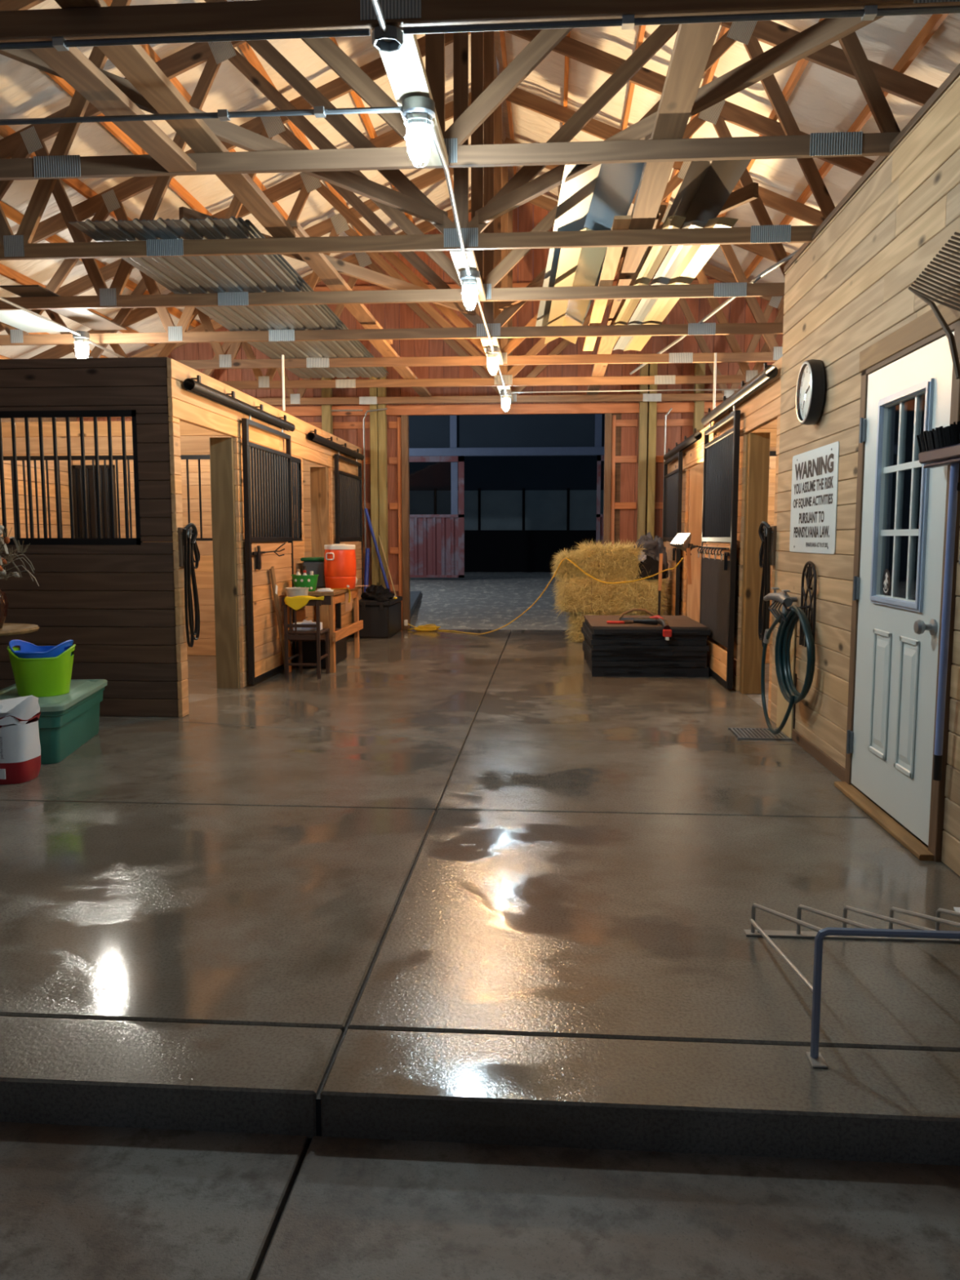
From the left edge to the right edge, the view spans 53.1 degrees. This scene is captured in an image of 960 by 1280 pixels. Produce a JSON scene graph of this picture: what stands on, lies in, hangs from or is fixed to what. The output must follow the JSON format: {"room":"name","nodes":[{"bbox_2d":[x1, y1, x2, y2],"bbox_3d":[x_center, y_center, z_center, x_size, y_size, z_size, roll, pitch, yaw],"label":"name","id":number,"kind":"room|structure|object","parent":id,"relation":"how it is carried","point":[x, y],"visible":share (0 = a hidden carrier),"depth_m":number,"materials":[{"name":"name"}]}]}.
{"room":"farm building","nodes":[
{"label":"farm building","id":0,"kind":"room"},
{"bbox_2d":[0,417,76,537],"bbox_3d":[-6.171,-1.066,6.414,0.066,3.300,14.450,0,6,4],"label":"wall","id":1,"kind":"structure","parent":0,"point":[64,474],"depth_m":12.38,"materials":[{"name":"brown wood"}]},
{"bbox_2d":[0,356,178,716],"bbox_3d":[-4.121,-0.710,6.855,3.978,2.498,0.048,0,6,4],"label":"wall","id":2,"kind":"structure","parent":0,"point":[113,597],"depth_m":6.74,"materials":[{"name":"brown wood"}]},
{"bbox_2d":[71,459,335,622],"bbox_3d":[-3.690,-1.388,13.201,3.968,2.497,0.091,0,6,4],"label":"wall","id":3,"kind":"structure","parent":0,"point":[193,464],"depth_m":13.20,"materials":[{"name":"brown wood"}]},
{"bbox_2d":[166,358,364,717],"bbox_3d":[-1.973,-1.042,10.000,0.222,2.490,6.688,0,6,4],"label":"wall","id":4,"kind":"structure","parent":0,"point":[185,406],"depth_m":8.04,"materials":[{"name":"brown wood"}]},
{"bbox_2d":[177,523,199,647],"bbox_3d":[-2.044,-0.391,6.832,0.106,0.875,0.252,0,6,4],"label":"ropes","id":5,"kind":"object","parent":4,"relation":"hanging from","point":[187,537],"visible":1,"depth_m":6.76,"materials":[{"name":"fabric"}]},
{"bbox_2d":[182,375,295,684],"bbox_3d":[-1.943,-0.823,8.152,0.092,2.408,2.660,0,6,4],"label":"door","id":6,"kind":"structure","parent":4,"relation":"in","point":[273,493],"depth_m":8.53,"materials":[{"name":"black metal"}]},
{"bbox_2d":[306,429,364,638],"bbox_3d":[-1.691,-1.190,11.593,0.092,2.408,2.700,0,6,4],"label":"door","id":7,"kind":"structure","parent":4,"relation":"in","point":[348,486],"depth_m":12.03,"materials":[{"name":"black metal"}]},
{"bbox_2d":[76,202,783,629],"bbox_3d":[0.402,-3.051,12.955,12.400,5.860,0.220,0,6,4],"label":"wall","id":8,"kind":"structure","parent":0,"point":[634,437],"depth_m":12.98,"materials":[{"name":"wood"}]},
{"bbox_2d":[0,629,959,1165],"bbox_3d":[0.048,0.529,7.767,12.220,0.160,11.200,0,6,4],"label":"floor","id":9,"kind":"structure","parent":0,"point":[490,888],"depth_m":3.15,"materials":[{"name":"concrete"}]},
{"bbox_2d":[0,622,39,635],"bbox_3d":[-3.127,0.271,6.056,0.666,0.704,0.666,0,6,4],"label":"round side table","id":10,"kind":"object","parent":9,"relation":"on","point":[8,628],"visible":0.82,"depth_m":5.98,"materials":[{"name":"brown wood"}]},
{"bbox_2d":[0,589,8,628],"bbox_3d":[-3.018,-0.210,5.926,0.196,0.280,0.196,0,6,4],"label":"vase","id":11,"kind":"object","parent":10,"relation":"on","point":[4,603],"visible":1,"depth_m":5.91,"materials":[{"name":"brown ceramic"}]},
{"bbox_2d":[0,524,39,586],"bbox_3d":[-3.045,-0.494,5.877,0.602,0.431,0.550,-4,7,-32],"label":"bouquet","id":12,"kind":"object","parent":11,"relation":"in","point":[3,540],"visible":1,"depth_m":5.94,"materials":[{"name":"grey plant"}]},
{"bbox_2d":[0,695,40,784],"bbox_3d":[-2.588,0.507,5.067,0.526,0.454,0.302,0,6,4],"label":"bag","id":13,"kind":"object","parent":9,"relation":"on","point":[20,741],"visible":1,"depth_m":4.96,"materials":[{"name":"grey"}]},
{"bbox_2d":[0,679,107,764],"bbox_3d":[-2.651,0.480,5.811,0.548,0.350,1.008,-1,6,-7],"label":"storage tote","id":14,"kind":"object","parent":9,"relation":"on","point":[67,722],"visible":0.64,"depth_m":5.61,"materials":[{"name":"teal plastic"}]},
{"bbox_2d":[6,639,75,697],"bbox_3d":[-2.583,0.157,5.671,0.372,0.318,0.372,0,6,4],"label":"tub","id":15,"kind":"object","parent":14,"relation":"on","point":[51,676],"depth_m":5.55,"materials":[{"name":"plastic"}]},
{"bbox_2d":[0,420,297,655],"bbox_3d":[-3.876,-1.082,10.333,3.918,2.497,0.033,0,6,4],"label":"wall stall partition","id":16,"kind":"structure","parent":9,"relation":"on","point":[194,440],"depth_m":10.26,"materials":[{"name":"brown wood"}]},
{"bbox_2d":[269,566,284,669],"bbox_3d":[-1.843,-0.170,8.829,0.038,1.018,0.367,1,6,12],"label":"leaning board","id":17,"kind":"object","parent":9,"relation":"on","point":[274,586],"visible":0.82,"depth_m":8.77,"materials":[{"name":"brown wood"}]},
{"bbox_2d":[281,596,329,679],"bbox_3d":[-1.589,-0.035,8.817,0.355,0.740,0.375,0,6,4],"label":"wooden chair","id":18,"kind":"object","parent":9,"relation":"on","point":[317,603],"visible":0.97,"depth_m":8.65,"materials":[{"name":"brown wood"}]},
{"bbox_2d":[296,636,346,667],"bbox_3d":[-1.600,0.092,9.747,0.360,0.286,0.800,0,6,4],"label":"crate","id":19,"kind":"object","parent":9,"relation":"on","point":[308,649],"visible":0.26,"depth_m":9.37,"materials":[{"name":"black plastic"}]},
{"bbox_2d":[281,586,363,672],"bbox_3d":[-1.558,-0.133,9.644,0.517,0.759,1.330,0,6,4],"label":"workbench","id":20,"kind":"object","parent":9,"relation":"on","point":[331,598],"visible":0.56,"depth_m":9.16,"materials":[{"name":"brown wood"}]},
{"bbox_2d":[291,573,319,591],"bbox_3d":[-1.678,-0.549,9.220,0.262,0.155,0.262,0,6,4],"label":"tote","id":21,"kind":"object","parent":20,"relation":"on","point":[308,581],"visible":0.66,"depth_m":9.12,"materials":[{"name":"green plastic"}]},
{"bbox_2d":[300,556,325,587],"bbox_3d":[-1.650,-0.702,9.948,0.330,0.305,0.370,0,6,4],"label":"bucket","id":22,"kind":"object","parent":20,"relation":"on","point":[316,564],"visible":0.41,"depth_m":9.78,"materials":[{"name":"grey plastic"}]},
{"bbox_2d":[324,543,356,589],"bbox_3d":[-1.402,-0.739,9.623,0.321,0.448,0.348,0,6,4],"label":"cooler","id":23,"kind":"object","parent":20,"relation":"on","point":[340,559],"visible":0.98,"depth_m":9.49,"materials":[{"name":"orange plastic"}]},
{"bbox_2d":[359,595,402,638],"bbox_3d":[-1.321,-0.313,12.660,0.440,0.473,1.075,0,6,4],"label":"storage chest","id":24,"kind":"object","parent":9,"relation":"on","point":[381,619],"visible":0.87,"depth_m":12.16,"materials":[{"name":"black plastic"}]},
{"bbox_2d":[404,557,683,634],"bbox_3d":[0.738,-0.514,11.769,4.429,1.066,0.613,6,9,44],"label":"extension cord","id":25,"kind":"object","parent":9,"relation":"on","point":[432,627],"visible":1,"depth_m":12.13,"materials":[{"name":"yellow plastic"}]},
{"bbox_2d":[563,605,666,643],"bbox_3d":[1.698,-0.183,12.005,1.356,0.682,1.136,0,6,4],"label":"hay bale","id":26,"kind":"object","parent":9,"relation":"on","point":[576,622],"visible":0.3,"depth_m":11.64},
{"bbox_2d":[551,569,673,618],"bbox_3d":[1.632,-0.569,11.939,1.519,0.703,1.158,0,6,4],"label":"hay bale","id":27,"kind":"object","parent":26,"relation":"on","point":[581,594],"visible":0.81,"depth_m":11.53},
{"bbox_2d":[549,547,589,584],"bbox_3d":[1.169,-0.897,12.014,0.633,0.551,1.042,0,6,4],"label":"hay bale","id":28,"kind":"object","parent":27,"relation":"on","point":[566,566],"visible":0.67,"depth_m":11.65},
{"bbox_2d":[573,537,646,582],"bbox_3d":[1.599,-0.951,11.915,1.013,0.641,1.110,0,6,4],"label":"hay bale","id":29,"kind":"object","parent":27,"relation":"on","point":[609,559],"visible":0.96,"depth_m":11.53},
{"bbox_2d":[633,532,668,578],"bbox_3d":[2.066,-1.032,11.682,0.467,0.554,0.537,0,6,4],"label":"blanket","id":30,"kind":"object","parent":29,"relation":"on","point":[654,548],"visible":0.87,"depth_m":11.53,"materials":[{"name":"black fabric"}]},
{"bbox_2d":[583,652,708,677],"bbox_3d":[1.593,0.224,9.436,1.066,0.094,1.300,0,6,3],"label":"rubber mat","id":31,"kind":"object","parent":9,"relation":"on","point":[597,671],"visible":0.43,"depth_m":8.79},
{"bbox_2d":[582,647,706,666],"bbox_3d":[1.577,0.153,9.409,1.062,0.047,1.296,0,6,3],"label":"rubber mat","id":32,"kind":"object","parent":31,"relation":"on","point":[593,663],"visible":0.3,"depth_m":8.77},
{"bbox_2d":[582,640,706,661],"bbox_3d":[1.577,0.101,9.439,1.062,0.047,1.296,0,6,2],"label":"rubber mat","id":33,"kind":"object","parent":32,"relation":"on","point":[640,658],"visible":0.33,"depth_m":8.80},
{"bbox_2d":[584,637,706,656],"bbox_3d":[1.581,0.054,9.413,1.059,0.047,1.295,0,6,3],"label":"rubber mat","id":34,"kind":"object","parent":33,"relation":"on","point":[655,653],"visible":0.32,"depth_m":8.78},
{"bbox_2d":[583,635,709,651],"bbox_3d":[1.589,0.007,9.393,1.063,0.047,1.295,0,6,3],"label":"rubber mat","id":35,"kind":"object","parent":34,"relation":"on","point":[594,647],"visible":0.27,"depth_m":8.76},
{"bbox_2d":[581,626,706,645],"bbox_3d":[1.562,-0.044,9.411,1.060,0.047,1.297,0,6,2],"label":"rubber mat","id":36,"kind":"object","parent":35,"relation":"on","point":[593,642],"visible":0.34,"depth_m":8.78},
{"bbox_2d":[582,622,707,639],"bbox_3d":[1.577,-0.094,9.418,1.061,0.047,1.296,0,6,3],"label":"rubber mat","id":37,"kind":"object","parent":36,"relation":"on","point":[618,637],"visible":0.29,"depth_m":8.78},
{"bbox_2d":[584,617,710,635],"bbox_3d":[1.591,-0.139,9.377,1.056,0.047,1.296,0,6,2],"label":"rubber mat","id":38,"kind":"object","parent":37,"relation":"on","point":[595,631],"visible":0.4,"depth_m":8.74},
{"bbox_2d":[583,615,707,629],"bbox_3d":[1.582,-0.179,9.414,1.058,0.022,1.292,0,6,3],"label":"rubber mat","id":39,"kind":"object","parent":38,"relation":"on","point":[675,622],"visible":0.77,"depth_m":9.04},
{"bbox_2d":[633,614,671,640],"bbox_3d":[1.620,-0.123,8.852,0.178,0.212,0.450,-5,8,-38],"label":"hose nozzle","id":40,"kind":"object","parent":39,"relation":"on","point":[655,620],"visible":1,"depth_m":8.87,"materials":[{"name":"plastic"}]},
{"bbox_2d":[728,727,792,740],"bbox_3d":[1.810,0.608,6.224,0.340,0.010,0.330,0,6,4],"label":"floor drain","id":41,"kind":"object","parent":9,"relation":"on","point":[740,733],"visible":0.91,"depth_m":6.19,"materials":[{"name":"grey metal"}]},
{"bbox_2d":[743,902,959,1067],"bbox_3d":[1.208,0.824,2.666,0.767,0.334,0.810,0,6,4],"label":"bike rack","id":42,"kind":"object","parent":9,"relation":"on","point":[921,933],"visible":1,"depth_m":2.51,"materials":[{"name":"metal"}]},
{"bbox_2d":[0,0,959,359],"bbox_3d":[-0.115,-3.976,5.735,12.200,2.583,14.800,0,6,4],"label":"ceiling","id":43,"kind":"structure","parent":0,"point":[926,48],"depth_m":8.50,"materials":[{"name":"wood"}]},
{"bbox_2d":[28,137,791,389],"bbox_3d":[0.273,-4.331,11.051,12.252,2.760,0.041,0,6,4],"label":"roof truss","id":44,"kind":"object","parent":43,"relation":"attached to","point":[336,224],"visible":0.34,"depth_m":11.14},
{"bbox_2d":[497,386,513,402],"bbox_3d":[0.319,-3.054,11.892,0.140,0.038,1.340,0,6,4],"label":"board","id":45,"kind":"object","parent":44,"relation":"attached to","point":[500,388],"visible":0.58,"depth_m":11.47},
{"bbox_2d":[500,390,511,412],"bbox_3d":[0.311,-2.863,11.520,0.136,0.254,0.136,0,6,4],"label":"lamp","id":46,"kind":"object","parent":45,"relation":"hanging from","point":[506,397],"visible":1,"depth_m":11.48,"materials":[{"name":"glass"}]},
{"bbox_2d":[511,388,739,393],"bbox_3d":[2.114,-2.956,11.378,3.475,0.023,0.018,0,6,4],"label":"conduit pipe","id":47,"kind":"object","parent":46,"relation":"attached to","point":[731,388],"visible":0.6,"depth_m":11.40,"materials":[{"name":"metal"}]},
{"bbox_2d":[0,87,824,368],"bbox_3d":[0.174,-4.187,9.701,12.252,2.760,0.041,0,6,4],"label":"roof truss","id":48,"kind":"object","parent":43,"relation":"attached to","point":[305,183],"visible":0.37,"depth_m":9.78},
{"bbox_2d":[0,29,875,345],"bbox_3d":[0.076,-4.044,8.361,12.252,2.760,0.041,0,6,4],"label":"roof truss","id":49,"kind":"object","parent":43,"relation":"attached to","point":[100,206],"visible":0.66,"depth_m":8.45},
{"bbox_2d":[178,206,479,315],"bbox_3d":[-0.938,-2.779,7.239,0.038,0.085,3.168,4,7,35],"label":"diagonal brace","id":50,"kind":"object","parent":49,"relation":"attached to","point":[342,267],"visible":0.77,"depth_m":7.32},
{"bbox_2d":[497,182,758,310],"bbox_3d":[0.908,-2.819,7.099,0.038,0.085,3.178,-3,7,-27],"label":"diagonal brace","id":51,"kind":"object","parent":49,"relation":"attached to","point":[748,193],"visible":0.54,"depth_m":5.84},
{"bbox_2d":[0,27,899,180],"bbox_3d":[-0.212,-3.626,4.437,12.252,2.760,0.041,0,6,4],"label":"roof truss","id":52,"kind":"object","parent":43,"relation":"attached to","point":[855,144],"visible":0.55,"depth_m":4.54,"materials":[{"name":"wood"}]},
{"bbox_2d":[372,26,448,166],"bbox_3d":[-0.263,-2.207,3.951,0.140,0.038,1.225,0,6,4],"label":"board","id":53,"kind":"object","parent":52,"relation":"attached to","point":[404,67],"visible":0.54,"depth_m":3.68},
{"bbox_2d":[0,106,402,124],"bbox_3d":[-3.002,-2.170,4.083,5.388,0.028,0.040,0,6,4],"label":"conduit pipe","id":54,"kind":"object","parent":53,"relation":"attached to","point":[318,111],"visible":0.97,"depth_m":3.94,"materials":[{"name":"metal"}]},
{"bbox_2d":[372,24,403,52],"bbox_3d":[-0.323,-2.097,3.349,0.102,0.040,0.102,3,7,27],"label":"junction box","id":55,"kind":"object","parent":53,"relation":"attached to","point":[392,40],"visible":0.98,"depth_m":3.33,"materials":[{"name":"metal"}]},
{"bbox_2d":[401,95,435,168],"bbox_3d":[-0.248,-2.049,3.893,0.136,0.254,0.136,0,6,4],"label":"lamp","id":56,"kind":"object","parent":53,"relation":"hanging from","point":[419,111],"visible":1,"depth_m":3.85,"materials":[{"name":"glass"}]},
{"bbox_2d":[406,122,431,164],"bbox_3d":[-0.248,-2.007,3.898,0.100,0.141,0.100,0,6,4],"label":"glass jar","id":57,"kind":"object","parent":56,"relation":"on","point":[418,134],"depth_m":3.86,"materials":[{"name":"white"}]},
{"bbox_2d":[431,120,471,275],"bbox_3d":[-0.136,-2.280,5.116,0.044,0.044,2.351,0,6,3],"label":"conduit pipe","id":58,"kind":"object","parent":52,"relation":"attached to","point":[433,134],"visible":0.84,"depth_m":4.85,"materials":[{"name":"metal"}]},
{"bbox_2d":[0,0,900,260],"bbox_3d":[-0.115,-3.765,5.750,12.252,2.760,0.041,0,6,4],"label":"roof truss","id":59,"kind":"object","parent":43,"relation":"attached to","point":[18,246],"visible":0.69,"depth_m":5.85,"materials":[{"name":"wood"}]},
{"bbox_2d":[0,297,80,335],"bbox_3d":[-3.541,-2.405,6.310,0.032,0.039,3.710,0,6,4],"label":"conduit pipe","id":60,"kind":"object","parent":59,"relation":"attached to","point":[3,300],"visible":1,"depth_m":7.48,"materials":[{"name":"metal"}]},
{"bbox_2d":[72,330,89,358],"bbox_3d":[-3.414,-2.510,8.231,0.136,0.254,0.136,0,6,4],"label":"lamp","id":61,"kind":"object","parent":60,"relation":"hanging from","point":[81,343],"visible":0.84,"depth_m":8.19,"materials":[{"name":"glass"}]},
{"bbox_2d":[0,48,447,225],"bbox_3d":[-1.203,-2.452,4.652,0.038,0.085,3.214,5,8,38],"label":"diagonal brace","id":62,"kind":"object","parent":59,"relation":"attached to","point":[226,131],"visible":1,"depth_m":4.80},
{"bbox_2d":[475,16,883,223],"bbox_3d":[0.829,-2.440,4.539,0.038,0.085,3.208,-4,7,-32],"label":"diagonal brace","id":63,"kind":"object","parent":59,"relation":"attached to","point":[827,31],"visible":0.71,"depth_m":4.12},
{"bbox_2d":[661,159,751,228],"bbox_3d":[1.264,-2.568,5.532,0.300,0.093,1.300,0,6,2],"label":"trim strip","id":64,"kind":"object","parent":59,"relation":"on","point":[706,186],"visible":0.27,"depth_m":5.43,"materials":[{"name":"metal"}]},
{"bbox_2d":[129,195,783,404],"bbox_3d":[0.376,-4.480,12.445,12.252,2.760,0.041,0,6,4],"label":"roof truss","id":65,"kind":"object","parent":43,"relation":"attached to","point":[360,259],"visible":0.31,"depth_m":12.52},
{"bbox_2d":[0,20,937,310],"bbox_3d":[-0.021,-3.903,7.042,12.252,2.760,0.041,0,6,4],"label":"roof truss","id":66,"kind":"object","parent":43,"relation":"attached to","point":[21,144],"visible":0.47,"depth_m":7.13,"materials":[{"name":"wood"}]},
{"bbox_2d":[0,310,70,332],"bbox_3d":[-3.968,-2.698,7.768,0.420,0.012,1.900,0,6,4],"label":"lamp","id":67,"kind":"object","parent":66,"relation":"on","point":[22,320],"visible":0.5,"depth_m":8.33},
{"bbox_2d":[0,284,126,330],"bbox_3d":[-3.369,-2.709,7.874,0.300,0.012,1.500,0,6,4],"label":"metal sheet","id":68,"kind":"object","parent":66,"relation":"on","point":[85,317],"visible":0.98,"depth_m":7.97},
{"bbox_2d":[68,216,386,377],"bbox_3d":[-1.761,-2.772,8.430,1.012,0.017,5.600,0,6,3],"label":"sheet","id":69,"kind":"object","parent":66,"relation":"on","point":[203,274],"visible":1,"depth_m":6.99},
{"bbox_2d":[94,217,387,375],"bbox_3d":[-1.744,-2.794,8.457,1.012,0.017,5.500,0,6,3],"label":"sheet","id":70,"kind":"object","parent":69,"relation":"on","point":[240,220],"visible":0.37,"depth_m":6.97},
{"bbox_2d":[244,219,389,373],"bbox_3d":[-1.724,-2.818,8.504,1.012,0.017,5.400,0,6,3],"label":"sheet","id":71,"kind":"object","parent":70,"relation":"on","point":[248,222],"visible":0.09,"depth_m":7.12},
{"bbox_2d":[449,249,485,301],"bbox_3d":[-0.073,-2.483,6.542,0.140,0.038,1.250,0,6,4],"label":"board","id":72,"kind":"object","parent":66,"relation":"attached to","point":[456,255],"visible":0.58,"depth_m":6.20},
{"bbox_2d":[459,269,479,311],"bbox_3d":[-0.067,-2.313,6.363,0.136,0.254,0.136,0,6,4],"label":"lamp","id":73,"kind":"object","parent":72,"relation":"hanging from","point":[469,285],"visible":0.98,"depth_m":6.32,"materials":[{"name":"glass"}]},
{"bbox_2d":[462,284,477,308],"bbox_3d":[-0.067,-2.271,6.367,0.100,0.141,0.100,0,6,4],"label":"glass jar","id":74,"kind":"object","parent":73,"relation":"on","point":[469,292],"depth_m":6.33,"materials":[{"name":"white"}]},
{"bbox_2d":[544,226,607,344],"bbox_3d":[0.722,-2.731,7.671,0.300,0.073,3.300,0,6,2],"label":"trim strip","id":75,"kind":"object","parent":66,"relation":"on","point":[580,266],"visible":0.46,"depth_m":7.08,"materials":[{"name":"beige metal"}]},
{"bbox_2d":[535,162,644,326],"bbox_3d":[0.680,-2.691,6.920,0.420,0.093,4.100,0,6,1],"label":"trim strip","id":76,"kind":"object","parent":66,"relation":"on","point":[592,199],"visible":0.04,"depth_m":5.57,"materials":[{"name":"grey metal"}]},
{"bbox_2d":[582,215,631,351],"bbox_3d":[0.959,-2.687,7.609,0.100,0.020,4.000,0,6,3],"label":"board","id":77,"kind":"object","parent":66,"relation":"on","point":[612,256],"visible":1,"depth_m":6.77,"materials":[{"name":"brown wood"}]},
{"bbox_2d":[613,215,685,347],"bbox_3d":[1.203,-2.683,7.590,0.111,0.015,4.000,0,6,2],"label":"trim strip","id":78,"kind":"object","parent":66,"relation":"on","point":[657,253],"visible":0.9,"depth_m":6.69,"materials":[{"name":"beige metal"}]},
{"bbox_2d":[613,220,706,350],"bbox_3d":[1.333,-2.687,7.630,0.131,0.015,3.900,0,6,2],"label":"trim strip","id":79,"kind":"object","parent":66,"relation":"on","point":[676,255],"visible":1,"depth_m":6.86,"materials":[{"name":"grey metal"}]},
{"bbox_2d":[623,217,737,351],"bbox_3d":[1.476,-2.686,7.619,0.171,0.015,4.000,0,6,1],"label":"trim strip","id":80,"kind":"object","parent":66,"relation":"on","point":[698,255],"visible":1,"depth_m":6.82,"materials":[{"name":"beige metal"}]},
{"bbox_2d":[0,0,959,42],"bbox_3d":[-0.305,-3.490,3.168,12.252,2.760,0.041,0,6,4],"label":"roof truss","id":81,"kind":"object","parent":43,"relation":"attached to","point":[256,15],"visible":1,"depth_m":3.31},
{"bbox_2d":[30,47,196,172],"bbox_3d":[-1.505,-2.221,4.038,0.140,0.038,1.231,1,6,6],"label":"board","id":82,"kind":"object","parent":81,"relation":"attached to","point":[72,65],"visible":0.69,"depth_m":3.92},
{"bbox_2d":[0,28,369,51],"bbox_3d":[-3.057,-2.131,3.526,5.360,0.028,0.040,0,6,4],"label":"conduit pipe","id":83,"kind":"object","parent":81,"relation":"attached to","point":[60,43],"visible":1,"depth_m":3.37,"materials":[{"name":"metal"}]},
{"bbox_2d":[54,0,431,396],"bbox_3d":[-1.046,-2.756,8.026,0.170,0.076,9.550,0,6,4],"label":"board","id":84,"kind":"object","parent":81,"relation":"on","point":[132,61],"visible":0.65,"depth_m":4.59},
{"bbox_2d":[586,22,720,395],"bbox_3d":[1.138,-2.739,7.868,0.170,0.076,9.550,0,6,4],"label":"board","id":85,"kind":"object","parent":81,"relation":"on","point":[693,45],"visible":0.61,"depth_m":4.35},
{"bbox_2d":[403,4,959,34],"bbox_3d":[0.753,-2.101,3.250,2.040,0.028,0.040,0,6,4],"label":"conduit pipe","id":86,"kind":"object","parent":81,"relation":"attached to","point":[869,12],"visible":1,"depth_m":3.25,"materials":[{"name":"metal"}]},
{"bbox_2d":[0,1121,959,1279],"bbox_3d":[-0.467,1.426,0.620,9.000,0.212,3.260,0,6,4],"label":"floor","id":87,"kind":"structure","parent":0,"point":[77,1202],"depth_m":1.97,"materials":[{"name":"concrete"}]},
{"bbox_2d":[409,572,572,631],"bbox_3d":[2.054,-1.740,28.149,24.000,0.234,30.000,0,6,4],"label":"gravel ground","id":88,"kind":"structure","parent":0,"point":[477,600],"depth_m":18.32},
{"bbox_2d":[408,338,759,572],"bbox_3d":[1.841,-5.476,31.724,23.000,7.300,12.450,0,6,4],"label":"wall","id":89,"kind":"structure","parent":0,"point":[531,480],"depth_m":37.74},
{"bbox_2d":[408,456,464,577],"bbox_3d":[-1.362,-3.316,25.948,1.880,3.250,0.070,0,6,4],"label":"door","id":90,"kind":"structure","parent":89,"relation":"in","point":[437,541],"depth_m":25.98,"materials":[{"name":"red wood"}]},
{"bbox_2d":[595,455,604,545],"bbox_3d":[4.044,-3.274,25.556,1.880,3.250,0.070,0,6,4],"label":"door","id":91,"kind":"structure","parent":89,"relation":"in","point":[599,518],"depth_m":25.56,"materials":[{"name":"wood"}]},
{"bbox_2d":[666,356,782,718],"bbox_3d":[2.379,-1.020,9.794,0.216,2.490,6.468,0,6,4],"label":"wall","id":92,"kind":"structure","parent":0,"point":[762,406],"depth_m":7.80,"materials":[{"name":"brown wood"}]},
{"bbox_2d":[661,428,702,615],"bbox_3d":[2.320,-1.137,11.254,0.093,2.373,2.800,0,6,4],"label":"door","id":93,"kind":"structure","parent":92,"relation":"in","point":[673,481],"depth_m":11.58,"materials":[{"name":"black metal"}]},
{"bbox_2d":[699,362,777,688],"bbox_3d":[2.083,-0.837,8.016,0.093,2.463,2.780,0,6,4],"label":"door","id":94,"kind":"structure","parent":92,"relation":"in","point":[721,454],"depth_m":8.31,"materials":[{"name":"black metal"}]},
{"bbox_2d":[758,520,777,647],"bbox_3d":[1.991,-0.390,6.728,0.106,0.875,0.252,0,6,4],"label":"ropes","id":95,"kind":"object","parent":92,"relation":"hanging from","point":[767,535],"visible":0.99,"depth_m":6.64,"materials":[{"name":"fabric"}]},
{"bbox_2d":[688,456,782,628],"bbox_3d":[4.462,-1.298,12.592,3.738,2.447,0.033,0,6,4],"label":"wall","id":96,"kind":"structure","parent":0,"point":[772,474],"depth_m":12.56,"materials":[{"name":"brown wood"}]},
{"bbox_2d":[751,418,777,663],"bbox_3d":[4.281,-0.970,9.515,3.648,2.447,0.033,0,6,4],"label":"wall","id":97,"kind":"structure","parent":0,"point":[771,427],"depth_m":9.50,"materials":[{"name":"brown wood"}]},
{"bbox_2d":[770,63,959,875],"bbox_3d":[3.783,-0.709,4.164,3.868,3.068,4.560,0,6,4],"label":"wall","id":98,"kind":"structure","parent":0,"point":[846,291],"depth_m":5.01,"materials":[{"name":"brown wood"}]},
{"bbox_2d":[629,242,804,374],"bbox_3d":[1.930,-2.687,7.799,0.192,0.080,6.343,0,6,-2],"label":"conduit pipe","id":99,"kind":"object","parent":98,"relation":"on","point":[788,258],"visible":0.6,"depth_m":7.65,"materials":[{"name":"metal"}]},
{"bbox_2d":[763,587,797,622],"bbox_3d":[1.897,-0.219,6.075,0.173,0.214,0.518,0,6,4],"label":"faucet","id":100,"kind":"object","parent":98,"relation":"attached to","point":[782,597],"visible":0.97,"depth_m":5.95,"materials":[{"name":"metal"}]},
{"bbox_2d":[782,560,817,647],"bbox_3d":[1.941,-0.211,5.688,0.155,0.514,0.268,-3,7,-25],"label":"hanger","id":101,"kind":"object","parent":98,"relation":"attached to","point":[809,570],"visible":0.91,"depth_m":5.66,"materials":[{"name":"metal"}]},
{"bbox_2d":[760,604,815,734],"bbox_3d":[1.874,0.189,5.848,0.110,0.820,0.800,0,6,-1],"label":"garden hose","id":102,"kind":"object","parent":101,"relation":"hanging from","point":[788,691],"visible":1,"depth_m":5.89,"materials":[{"name":"rubber"}]},
{"bbox_2d":[795,359,825,425],"bbox_3d":[1.917,-1.437,5.575,0.089,0.370,0.370,0,6,4],"label":"wall clock","id":103,"kind":"object","parent":98,"relation":"attached to","point":[811,384],"visible":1,"depth_m":5.49,"materials":[{"name":"black plastic"}]},
{"bbox_2d":[789,441,839,554],"bbox_3d":[1.961,-0.820,5.675,0.007,0.606,0.990,0,6,4],"label":"warning sign","id":104,"kind":"object","parent":98,"relation":"attached to","point":[815,473],"visible":1,"depth_m":5.59,"materials":[{"name":"white metal"}]},
{"bbox_2d":[834,293,959,862],"bbox_3d":[1.849,-0.270,4.229,0.167,2.180,1.235,0,6,4],"label":"door","id":105,"kind":"structure","parent":98,"relation":"in","point":[910,387],"depth_m":4.18,"materials":[{"name":"white wood"}]},
{"bbox_2d":[907,231,959,378],"bbox_3d":[1.727,-0.907,3.397,0.151,1.035,0.846,0,6,4],"label":"fork","id":106,"kind":"object","parent":98,"relation":"hanging from","point":[924,297],"visible":1,"depth_m":3.49,"materials":[{"name":"black metal"}]},
{"bbox_2d":[916,421,959,780],"bbox_3d":[1.743,-0.115,3.544,0.126,1.339,0.553,0,6,4],"label":"push broom","id":107,"kind":"object","parent":98,"relation":"hanging from","point":[940,446],"visible":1,"depth_m":3.58,"materials":[{"name":"black plastic"}]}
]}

